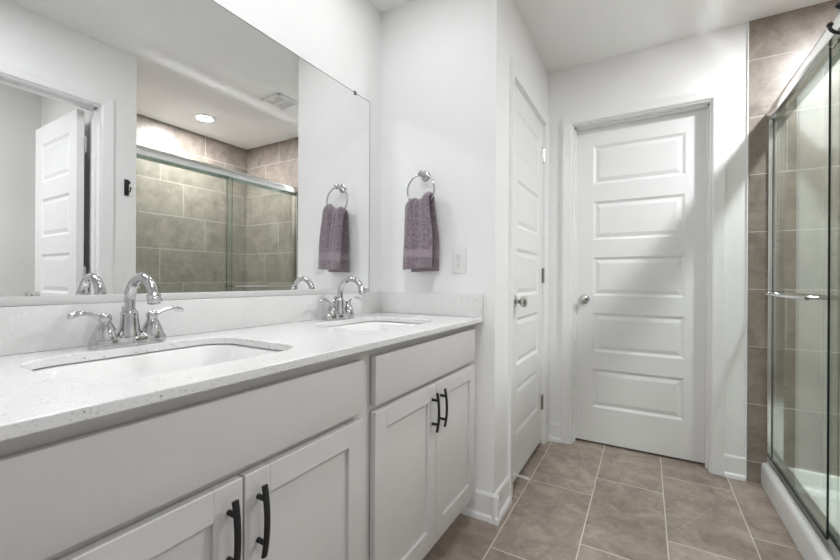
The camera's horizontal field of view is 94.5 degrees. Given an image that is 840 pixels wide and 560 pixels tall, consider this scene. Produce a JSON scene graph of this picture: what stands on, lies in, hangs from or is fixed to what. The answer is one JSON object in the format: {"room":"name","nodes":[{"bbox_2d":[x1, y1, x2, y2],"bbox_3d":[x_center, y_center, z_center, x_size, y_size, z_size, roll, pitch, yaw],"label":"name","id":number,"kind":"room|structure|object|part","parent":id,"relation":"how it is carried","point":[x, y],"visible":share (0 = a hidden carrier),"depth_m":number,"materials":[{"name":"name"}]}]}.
{"room":"bathroom","nodes":[
{"label":"bathroom","id":0,"kind":"room"},
{"bbox_2d":[5,0,381,367],"bbox_3d":[-0.922,-0.170,0.912,0.115,2.450,2.877,0,0,30],"label":"wall","id":1,"kind":"structure","parent":0,"point":[342,39],"depth_m":1.77,"materials":[{"name":"white paint"}]},
{"bbox_2d":[0,0,369,306],"bbox_3d":[-0.602,-0.417,1.334,0.010,0.952,1.396,0,0,30],"label":"wall mirror","id":2,"kind":"object","parent":1,"relation":"attached to","point":[178,143],"visible":0.96,"depth_m":1.12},
{"bbox_2d":[0,292,380,355],"bbox_3d":[-0.598,0.111,1.335,0.020,0.103,1.586,0,0,30],"label":"backsplash","id":3,"kind":"structure","parent":1,"relation":"attached to","point":[37,328],"depth_m":1.12,"materials":[{"name":"stone"}]},
{"bbox_2d":[380,0,504,493],"bbox_3d":[0.092,-0.165,1.919,0.624,2.450,0.115,0,0,30],"label":"wall","id":4,"kind":"structure","parent":0,"point":[443,69],"depth_m":1.81,"materials":[{"name":"white paint"}]},
{"bbox_2d":[403,191,438,271],"bbox_3d":[0.005,-0.227,1.836,0.158,0.377,0.091,0,0,30],"label":"hand towel","id":5,"kind":"object","parent":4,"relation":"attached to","point":[421,234],"visible":0.98,"depth_m":1.82,"materials":[{"name":"purple fabric"}]},
{"bbox_2d":[407,170,434,201],"bbox_3d":[0.011,-0.441,1.863,0.155,0.181,0.066,0,0,30],"label":"towel ring","id":6,"kind":"object","parent":4,"relation":"attached to","point":[425,175],"visible":0.78,"depth_m":1.86,"materials":[{"name":"silver metal"}]},
{"bbox_3d":[0.012,-0.505,1.863,0.052,0.052,0.066,0,0,30],"label":"post","id":7,"kind":"part","parent":6,"relation":"part of","materials":[{"name":"silver metal"}]},
{"bbox_2d":[381,292,482,317],"bbox_3d":[0.042,0.115,1.869,0.548,0.103,0.020,0,0,30],"label":"backsplash","id":8,"kind":"structure","parent":4,"relation":"attached to","point":[444,304],"depth_m":1.84,"materials":[{"name":"stone"}]},
{"bbox_2d":[452,248,465,272],"bbox_3d":[0.180,-0.088,1.797,0.070,0.115,0.008,0,0,30],"label":"power outlet","id":9,"kind":"object","parent":4,"relation":"attached to","point":[458,255],"visible":1,"depth_m":1.79,"materials":[{"name":"white plastic"}]},
{"bbox_2d":[455,253,461,259],"bbox_3d":[0.178,-0.108,1.795,0.033,0.029,0.003,0,0,30],"label":"receptacle","id":10,"kind":"object","parent":9,"relation":"attached to","point":[458,256],"depth_m":1.79,"materials":[{"name":"white plastic"}]},
{"bbox_2d":[455,262,461,267],"bbox_3d":[0.178,-0.069,1.795,0.033,0.029,0.003,0,0,30],"label":"receptacle","id":11,"kind":"object","parent":9,"relation":"attached to","point":[457,264],"depth_m":1.79,"materials":[{"name":"white plastic"}]},
{"bbox_2d":[460,489,499,525],"bbox_3d":[0.263,1.002,1.734,0.181,0.118,0.026,0,0,30],"label":"baseboard","id":12,"kind":"structure","parent":4,"relation":"attached to","point":[479,507],"depth_m":1.72,"materials":[{"name":"white wood"}]},
{"bbox_2d":[502,0,547,481],"bbox_3d":[0.572,-0.162,2.238,0.115,2.450,0.919,0,0,30],"label":"wall","id":13,"kind":"structure","parent":0,"point":[519,45],"depth_m":1.87,"materials":[{"name":"white paint"}]},
{"bbox_2d":[492,435,549,523],"bbox_3d":[0.591,1.004,2.142,0.026,0.118,1.059,0,0,30],"label":"baseboard","id":14,"kind":"structure","parent":13,"relation":"attached to","point":[503,491],"depth_m":1.77,"materials":[{"name":"white wood"}]},
{"bbox_2d":[507,57,549,496],"bbox_3d":[0.589,-0.004,2.251,0.133,2.134,0.814,0,0,30],"label":"trim","id":15,"kind":"structure","parent":13,"relation":"attached to","point":[515,72],"depth_m":1.94,"materials":[{"name":"white wood"}]},
{"bbox_2d":[513,84,544,481],"bbox_3d":[0.644,0.014,2.225,0.111,2.043,0.688,0,0,30],"label":"door","id":16,"kind":"structure","parent":13,"relation":"in","point":[528,398],"depth_m":2.22,"materials":[{"name":"white wood"}]},
{"bbox_3d":[0.514,0.110,1.970,0.056,0.057,0.057,0,0,30],"label":"knob","id":17,"kind":"part","parent":16,"relation":"part of","materials":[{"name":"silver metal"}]},
{"bbox_2d":[369,0,830,72],"bbox_3d":[0.487,-1.437,0.694,2.757,0.100,3.911,0,0,30],"label":"ceiling","id":18,"kind":"structure","parent":0,"point":[565,34],"depth_m":2.07,"materials":[{"name":"paint"}]},
{"bbox_2d":[423,438,803,559],"bbox_3d":[0.746,1.114,1.163,2.757,0.100,4.996,0,0,30],"label":"floor","id":19,"kind":"structure","parent":0,"point":[582,499],"depth_m":1.75,"materials":[{"name":"beige tile"}]},
{"bbox_2d":[0,352,363,559],"bbox_3d":[-0.555,0.620,0.859,0.576,0.873,0.770,0,0,30],"label":"vanity cabinet","id":20,"kind":"object","parent":19,"relation":"on","point":[270,467],"visible":0.99,"depth_m":0.67,"materials":[{"name":"grey paint"}]},
{"bbox_3d":[-0.431,0.652,0.580,0.019,0.564,0.356,0,0,30],"label":"door","id":21,"kind":"part","parent":20,"relation":"part of","materials":[{"name":"grey paint"}]},
{"bbox_3d":[-0.334,0.464,0.696,0.032,0.139,0.013,0,0,30],"label":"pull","id":22,"kind":"part","parent":20,"relation":"part of","materials":[{"name":"black metal"}]},
{"bbox_3d":[-0.303,0.464,0.750,0.032,0.139,0.013,0,0,30],"label":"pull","id":23,"kind":"part","parent":20,"relation":"part of","materials":[{"name":"black metal"}]},
{"bbox_3d":[-0.250,0.653,0.891,0.019,0.564,0.355,0,0,30],"label":"door","id":24,"kind":"part","parent":20,"relation":"part of","materials":[{"name":"grey paint"}]},
{"bbox_2d":[363,321,474,559],"bbox_3d":[-0.161,0.623,1.536,0.576,0.873,0.796,0,0,30],"label":"vanity cabinet","id":25,"kind":"object","parent":19,"relation":"on","point":[419,393],"visible":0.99,"depth_m":1.29,"materials":[{"name":"grey paint"}]},
{"bbox_2d":[0,312,482,441],"bbox_3d":[-0.361,0.174,1.197,0.570,0.020,1.586,0,0,30],"label":"countertop","id":26,"kind":"structure","parent":25,"relation":"on","point":[31,402],"depth_m":0.77,"materials":[{"name":"stone"}]},
{"bbox_2d":[67,273,183,349],"bbox_3d":[-0.716,0.072,0.962,0.184,0.180,0.184,0,0,-16],"label":"bathroom faucet","id":27,"kind":"object","parent":26,"relation":"on","point":[105,335],"visible":1,"depth_m":0.95,"materials":[{"name":"silver metal"}]},
{"bbox_3d":[-0.765,0.082,0.889,0.015,0.025,0.070,0,0,22],"label":"lever","id":28,"kind":"part","parent":27,"relation":"part of","materials":[{"name":"silver metal"}]},
{"bbox_3d":[-0.750,0.110,0.925,0.053,0.063,0.053,0,0,30],"label":"handle","id":29,"kind":"part","parent":27,"relation":"part of","materials":[{"name":"silver metal"}]},
{"bbox_3d":[-0.725,0.149,0.969,0.054,0.026,0.166,0,0,30],"label":"deck plate","id":30,"kind":"part","parent":27,"relation":"part of","materials":[{"name":"silver metal"}]},
{"bbox_3d":[-0.681,0.062,0.944,0.149,0.160,0.049,0,0,30],"label":"spout","id":31,"kind":"part","parent":27,"relation":"part of","materials":[{"name":"silver metal"}]},
{"bbox_3d":[-0.699,0.110,1.013,0.053,0.063,0.053,0,0,30],"label":"handle","id":32,"kind":"part","parent":27,"relation":"part of","materials":[{"name":"silver metal"}]},
{"bbox_3d":[-0.675,0.083,1.044,0.015,0.025,0.070,0,0,39],"label":"lever","id":33,"kind":"part","parent":27,"relation":"part of","materials":[{"name":"silver metal"}]},
{"bbox_2d":[32,344,279,383],"bbox_3d":[-0.545,0.251,0.863,0.375,0.132,0.460,0,0,30],"label":"undermount sink","id":34,"kind":"object","parent":26,"relation":"in","point":[136,366],"visible":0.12,"depth_m":0.97,"materials":[{"name":"white ceramic"}]},
{"bbox_2d":[319,276,365,320],"bbox_3d":[-0.328,0.074,1.628,0.184,0.180,0.184,0,0,-16],"label":"bathroom faucet","id":35,"kind":"object","parent":26,"relation":"on","point":[342,309],"visible":1,"depth_m":1.61,"materials":[{"name":"silver metal"}]},
{"bbox_3d":[-0.378,0.085,1.554,0.015,0.025,0.070,0,0,22],"label":"lever","id":36,"kind":"part","parent":35,"relation":"part of","materials":[{"name":"silver metal"}]},
{"bbox_3d":[-0.362,0.112,1.590,0.053,0.063,0.053,0,0,30],"label":"handle","id":37,"kind":"part","parent":35,"relation":"part of","materials":[{"name":"silver metal"}]},
{"bbox_3d":[-0.337,0.151,1.634,0.054,0.026,0.166,0,0,30],"label":"deck plate","id":38,"kind":"part","parent":35,"relation":"part of","materials":[{"name":"silver metal"}]},
{"bbox_3d":[-0.293,0.064,1.609,0.149,0.160,0.049,0,0,30],"label":"spout","id":39,"kind":"part","parent":35,"relation":"part of","materials":[{"name":"silver metal"}]},
{"bbox_3d":[-0.311,0.113,1.678,0.053,0.063,0.053,0,0,30],"label":"handle","id":40,"kind":"part","parent":35,"relation":"part of","materials":[{"name":"silver metal"}]},
{"bbox_2d":[331,321,416,329],"bbox_3d":[-0.172,0.253,1.512,0.357,0.132,0.440,0,0,30],"label":"undermount sink","id":41,"kind":"object","parent":26,"relation":"in","point":[371,325],"visible":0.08,"depth_m":1.72,"materials":[{"name":"white ceramic"}]},
{"bbox_3d":[-0.043,0.654,1.248,0.019,0.564,0.363,0,0,30],"label":"door","id":42,"kind":"part","parent":25,"relation":"part of","materials":[{"name":"grey paint"}]},
{"bbox_3d":[0.052,0.285,1.406,0.019,0.138,0.730,0,0,30],"label":"false drawer","id":43,"kind":"part","parent":25,"relation":"part of","materials":[{"name":"grey paint"}]},
{"bbox_3d":[0.057,0.466,1.367,0.032,0.139,0.013,0,0,30],"label":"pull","id":44,"kind":"part","parent":25,"relation":"part of","materials":[{"name":"black metal"}]},
{"bbox_3d":[0.088,0.466,1.420,0.032,0.139,0.013,0,0,30],"label":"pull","id":45,"kind":"part","parent":25,"relation":"part of","materials":[{"name":"black metal"}]},
{"bbox_3d":[0.142,0.655,1.565,0.019,0.564,0.363,0,0,30],"label":"door","id":46,"kind":"part","parent":25,"relation":"part of","materials":[{"name":"grey paint"}]},
{"bbox_2d":[761,463,839,559],"bbox_3d":[1.777,1.013,1.214,0.806,0.114,1.448,0,0,30],"label":"shower pan","id":47,"kind":"object","parent":19,"relation":"on","point":[814,483],"visible":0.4,"depth_m":1.76,"materials":[{"name":"white plastic"}]},
{"bbox_2d":[761,11,839,559],"bbox_3d":[1.463,0.034,1.400,0.120,1.838,1.446,0,0,30],"label":"shower enclosure","id":48,"kind":"object","parent":47,"relation":"on","point":[825,54],"visible":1,"depth_m":1.98,"materials":[{"name":"clear glass"}]},
{"bbox_3d":[1.648,-0.831,1.697,0.010,0.008,0.704,0,0,30],"label":"hanger rail","id":49,"kind":"part","parent":48,"relation":"part of","materials":[{"name":"silver metal"}]},
{"bbox_3d":[1.481,-0.848,1.393,0.076,0.073,1.446,0,0,30],"label":"header rail","id":50,"kind":"part","parent":48,"relation":"part of","materials":[{"name":"silver metal"}]},
{"bbox_3d":[1.322,-0.833,1.105,0.010,0.008,0.757,0,0,30],"label":"hanger rail","id":51,"kind":"part","parent":48,"relation":"part of","materials":[{"name":"silver metal"}]},
{"bbox_2d":[548,23,747,471],"bbox_3d":[1.704,-0.155,2.177,2.134,2.450,0.115,0,0,30],"label":"wall","id":52,"kind":"structure","parent":0,"point":[719,57],"depth_m":2.21,"materials":[{"name":"white paint"}]},
{"bbox_2d":[576,108,706,462],"bbox_3d":[1.357,0.032,2.424,0.722,2.043,0.165,0,0,30],"label":"door","id":53,"kind":"structure","parent":52,"relation":"in","point":[641,272],"depth_m":2.39,"materials":[{"name":"white wood"}]},
{"bbox_3d":[1.065,0.127,2.530,0.057,0.057,0.056,0,0,30],"label":"knob","id":54,"kind":"part","parent":53,"relation":"part of","materials":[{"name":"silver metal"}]},
{"bbox_2d":[561,85,725,475],"bbox_3d":[1.328,0.001,2.385,0.850,2.134,0.133,0,0,30],"label":"trim","id":55,"kind":"structure","parent":52,"relation":"attached to","point":[716,132],"depth_m":2.21,"materials":[{"name":"white wood"}]},
{"bbox_2d":[549,422,745,480],"bbox_3d":[1.300,1.008,2.327,1.011,0.118,0.026,0,0,30],"label":"baseboard","id":56,"kind":"structure","parent":52,"relation":"attached to","point":[734,466],"depth_m":2.10,"materials":[{"name":"white wood"}]},
{"bbox_2d":[747,0,839,482],"bbox_3d":[2.126,-0.153,1.859,0.866,2.450,0.010,0,0,30],"label":"tiled wall","id":57,"kind":"structure","parent":0,"point":[779,44],"depth_m":1.97,"materials":[{"name":"brown tile"}]},
{"bbox_2d":[745,21,748,480],"bbox_3d":[1.750,-0.155,2.078,0.004,2.450,0.011,0,0,30],"label":"trim","id":58,"kind":"structure","parent":57,"relation":"attached to","point":[748,21],"depth_m":2.07,"materials":[{"name":"white paint"}]},
{"bbox_3d":[0.412,-0.163,-0.183,0.115,2.450,2.327,0,0,30],"label":"wall","id":59,"kind":"structure","parent":0,"visible":0},
{"bbox_2d":[826,2,839,34],"bbox_3d":[0.898,-0.555,0.819,0.058,0.099,0.024,0,0,30],"label":"robe hook","id":60,"kind":"object","parent":59,"relation":"attached to","point":[829,25],"visible":1,"depth_m":0.83,"materials":[{"name":"black metal"}]},
{"bbox_3d":[0.896,-0.536,0.821,0.054,0.032,0.011,0,0,30],"label":"hook arm","id":61,"kind":"part","parent":60,"relation":"part of","materials":[{"name":"black metal"}]}
]}

